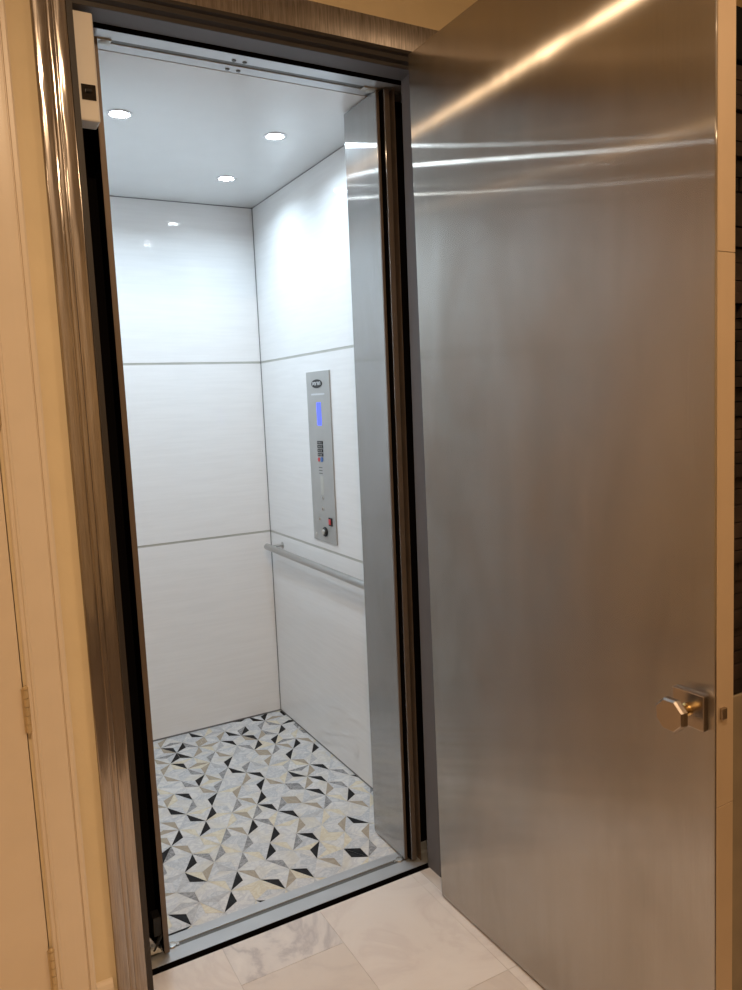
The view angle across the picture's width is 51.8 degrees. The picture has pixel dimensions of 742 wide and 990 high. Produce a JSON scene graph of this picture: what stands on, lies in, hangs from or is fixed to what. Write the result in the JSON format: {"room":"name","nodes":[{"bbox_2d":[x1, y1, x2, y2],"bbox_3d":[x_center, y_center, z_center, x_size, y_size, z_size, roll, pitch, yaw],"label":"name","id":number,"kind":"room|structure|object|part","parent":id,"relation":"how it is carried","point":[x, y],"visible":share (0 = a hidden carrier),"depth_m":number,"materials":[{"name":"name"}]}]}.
{"room":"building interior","nodes":[
{"label":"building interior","id":0,"kind":"room"},
{"bbox_2d":[110,196,279,741],"bbox_3d":[-0.964,-0.076,3.462,1.036,2.440,0.020,-6,8,-29],"label":"wall","id":1,"kind":"structure","parent":0,"point":[188,316],"depth_m":3.54,"materials":[{"name":"white laminate"}]},
{"bbox_2d":[251,208,280,709],"bbox_3d":[-0.503,-0.125,3.703,0.007,2.440,0.007,-6,8,-29],"label":"trim","id":2,"kind":"structure","parent":1,"relation":"attached to","point":[251,208],"depth_m":3.69,"materials":[{"name":"grey metal"}]},
{"bbox_2d":[98,49,401,207],"bbox_3d":[-0.685,-1.252,2.721,1.079,0.050,1.376,-6,8,-29],"label":"ceiling","id":3,"kind":"structure","parent":0,"point":[190,126],"depth_m":2.54,"materials":[{"name":"white paint"}]},
{"bbox_2d":[106,109,132,118],"bbox_3d":[-0.777,-1.177,2.362,0.080,0.004,0.080,-6,8,-29],"label":"recessed light","id":4,"kind":"object","parent":3,"relation":"in","point":[114,113],"visible":1,"depth_m":2.36,"materials":[{"name":"white"}]},
{"bbox_2d":[216,175,235,181],"bbox_3d":[-0.583,-1.273,3.076,0.080,0.004,0.080,-6,8,-29],"label":"recessed light","id":5,"kind":"object","parent":3,"relation":"in","point":[225,178],"visible":1,"depth_m":3.08,"materials":[{"name":"white"}]},
{"bbox_2d":[263,132,286,140],"bbox_3d":[-0.328,-1.226,2.615,0.080,0.004,0.080,-6,8,-29],"label":"recessed light","id":6,"kind":"object","parent":3,"relation":"in","point":[273,136],"visible":1,"depth_m":2.61,"materials":[{"name":"white"}]},
{"bbox_2d":[84,102,426,940],"bbox_3d":[-0.326,0.044,2.265,1.105,2.439,0.010,-6,8,-29],"label":"wall","id":7,"kind":"structure","parent":0,"point":[398,106],"depth_m":2.18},
{"bbox_2d":[153,710,426,941],"bbox_3d":[-0.582,1.222,3.024,1.079,0.060,1.379,-6,8,-29],"label":"floor","id":8,"kind":"structure","parent":0,"point":[253,810],"depth_m":2.86,"materials":[{"name":"tile"}]},
{"bbox_2d":[151,841,429,975],"bbox_3d":[-0.244,1.272,2.361,1.105,0.038,0.112,-6,8,-29],"label":"threshold","id":9,"kind":"object","parent":8,"relation":"on","point":[198,941],"visible":0.6,"depth_m":2.33,"materials":[{"name":"metal"}]},
{"bbox_2d":[389,88,420,859],"bbox_3d":[0.106,0.007,2.434,0.016,2.437,0.072,-6,8,-29],"label":"channel","id":10,"kind":"object","parent":9,"relation":"on","point":[391,93],"visible":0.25,"depth_m":2.40,"materials":[{"name":"brown metal"}]},
{"bbox_2d":[252,145,372,788],"bbox_3d":[-0.165,-0.066,3.115,0.020,2.440,1.356,-6,8,-29],"label":"wall","id":11,"kind":"structure","parent":0,"point":[301,230],"depth_m":3.23,"materials":[{"name":"white laminate"}]},
{"bbox_2d":[264,542,363,588],"bbox_3d":[-0.206,0.289,3.172,0.065,0.043,1.150,-6,8,-29],"label":"handrail","id":12,"kind":"object","parent":11,"relation":"attached to","point":[334,573],"visible":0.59,"depth_m":3.16,"materials":[{"name":"silver metal"}]},
{"bbox_2d":[306,370,337,544],"bbox_3d":[-0.209,-0.153,3.136,0.020,0.702,0.217,-6,8,-29],"label":"control panel","id":13,"kind":"object","parent":11,"relation":"attached to","point":[318,382],"visible":1,"depth_m":3.13,"materials":[{"name":"metal"}]},
{"bbox_2d":[328,518,332,526],"bbox_3d":[-0.165,0.110,3.112,0.004,0.034,0.030,-6,8,-29],"label":"rocker switch","id":14,"kind":"object","parent":13,"relation":"attached to","point":[330,520],"depth_m":3.10,"materials":[{"name":"red plastic"}]},
{"bbox_2d":[153,868,545,989],"bbox_3d":[0.061,1.363,1.627,6.000,0.050,1.435,-6,8,-29],"label":"floor","id":15,"kind":"structure","parent":0,"point":[401,934],"depth_m":2.13,"materials":[{"name":"tile"}]},
{"bbox_2d":[732,6,741,989],"bbox_3d":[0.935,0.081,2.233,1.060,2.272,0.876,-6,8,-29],"label":"door edge","id":16,"kind":"structure","parent":15,"relation":"on","point":[737,636],"depth_m":1.68,"materials":[{"name":"beige wood"}]},
{"bbox_2d":[0,0,741,989],"bbox_3d":[-0.335,-0.185,2.044,5.800,2.950,0.070,-6,8,-29],"label":"wall","id":17,"kind":"structure","parent":0,"point":[431,14],"depth_m":1.81,"materials":[{"name":"beige paint"}]},
{"bbox_2d":[0,412,57,989],"bbox_3d":[-1.207,0.171,1.562,0.870,2.417,0.053,-6,8,-29],"label":"door","id":18,"kind":"structure","parent":17,"relation":"in","point":[27,962],"depth_m":1.81,"materials":[{"name":"beige paint"}]},
{"bbox_2d":[0,0,96,989],"bbox_3d":[-1.206,0.130,1.537,1.061,2.521,0.022,-6,8,-29],"label":"trim","id":19,"kind":"structure","parent":17,"relation":"attached to","point":[22,427],"depth_m":1.77,"materials":[{"name":"beige paint"}]},
{"bbox_2d":[73,10,99,129],"bbox_3d":[-0.666,-0.987,1.776,0.047,0.239,0.066,-6,8,-29],"label":"box","id":20,"kind":"object","parent":17,"relation":"attached to","point":[83,23],"visible":0.83,"depth_m":1.75,"materials":[{"name":"white plastic"}]},
{"bbox_2d":[96,977,113,989],"bbox_3d":[-0.677,1.284,1.952,0.040,0.088,0.014,-6,8,-29],"label":"baseboard","id":21,"kind":"structure","parent":17,"relation":"attached to","point":[107,984],"depth_m":1.95,"materials":[{"name":"beige paint"}]},
{"bbox_2d":[29,0,440,989],"bbox_3d":[-0.238,0.001,2.106,1.096,2.558,0.094,-6,8,-29],"label":"door frame","id":22,"kind":"structure","parent":17,"relation":"attached to","point":[307,31],"depth_m":1.88,"materials":[{"name":"metal"}]},
{"bbox_3d":[-0.666,0.088,1.835,0.073,2.487,0.020,-6,8,-29],"label":"casing","id":23,"kind":"part","parent":22,"relation":"part of","materials":[{"name":"wood"}]},
{"bbox_3d":[-0.627,0.084,1.854,0.013,2.487,0.018,-6,8,-29],"label":"moulding","id":24,"kind":"part","parent":22,"relation":"part of","materials":[{"name":"brown wood"}]},
{"bbox_3d":[-0.274,-1.173,1.929,0.915,0.040,0.025,-6,8,-29],"label":"header moulding","id":25,"kind":"part","parent":22,"relation":"part of","materials":[{"name":"brown wood"}]},
{"bbox_3d":[-0.271,-1.229,1.922,1.096,0.071,0.022,-6,8,-29],"label":"header casing","id":26,"kind":"part","parent":22,"relation":"part of","materials":[{"name":"metal"}]},
{"bbox_2d":[93,22,401,101],"bbox_3d":[-0.346,-1.177,2.059,1.105,0.047,0.115,-6,8,-29],"label":"header track","id":27,"kind":"object","parent":17,"relation":"attached to","point":[109,37],"visible":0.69,"depth_m":2.04,"materials":[{"name":"metal"}]},
{"bbox_2d":[82,36,169,954],"bbox_3d":[-0.697,0.080,2.097,0.062,2.430,0.226,-6,8,-26],"label":"elevator door frame","id":28,"kind":"structure","parent":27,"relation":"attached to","point":[159,924],"depth_m":2.02,"materials":[{"name":"metal"}]},
{"bbox_3d":[-0.687,0.086,2.041,0.012,2.430,0.024,-6,8,-29],"label":"gate panel","id":29,"kind":"part","parent":28,"relation":"part of","materials":[{"name":"metal"}]},
{"bbox_3d":[-0.610,1.253,2.143,0.042,0.073,0.003,-6,8,-29],"label":"stop plate","id":30,"kind":"part","parent":28,"relation":"part of","materials":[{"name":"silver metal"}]},
{"bbox_2d":[344,88,416,860],"bbox_3d":[0.033,0.001,2.492,0.038,2.430,0.229,-6,8,-29],"label":"elevator door","id":31,"kind":"structure","parent":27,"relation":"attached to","point":[367,124],"depth_m":2.45,"materials":[{"name":"metal"}]},
{"bbox_3d":[0.042,0.001,2.491,0.017,2.430,0.215,-6,8,-29],"label":"gate panel","id":32,"kind":"part","parent":31,"relation":"part of","materials":[{"name":"metal"}]},
{"bbox_2d":[408,0,735,989],"bbox_3d":[0.398,0.051,1.809,0.133,2.458,0.960,-6,7,-29],"label":"elevator door","id":33,"kind":"structure","parent":17,"relation":"in","point":[574,161],"depth_m":1.68,"materials":[{"name":"metal"}]},
{"bbox_3d":[0.575,0.418,1.457,0.025,0.063,0.063,-6,7,-29],"label":"knob","id":34,"kind":"part","parent":33,"relation":"part of","materials":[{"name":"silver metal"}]}
]}

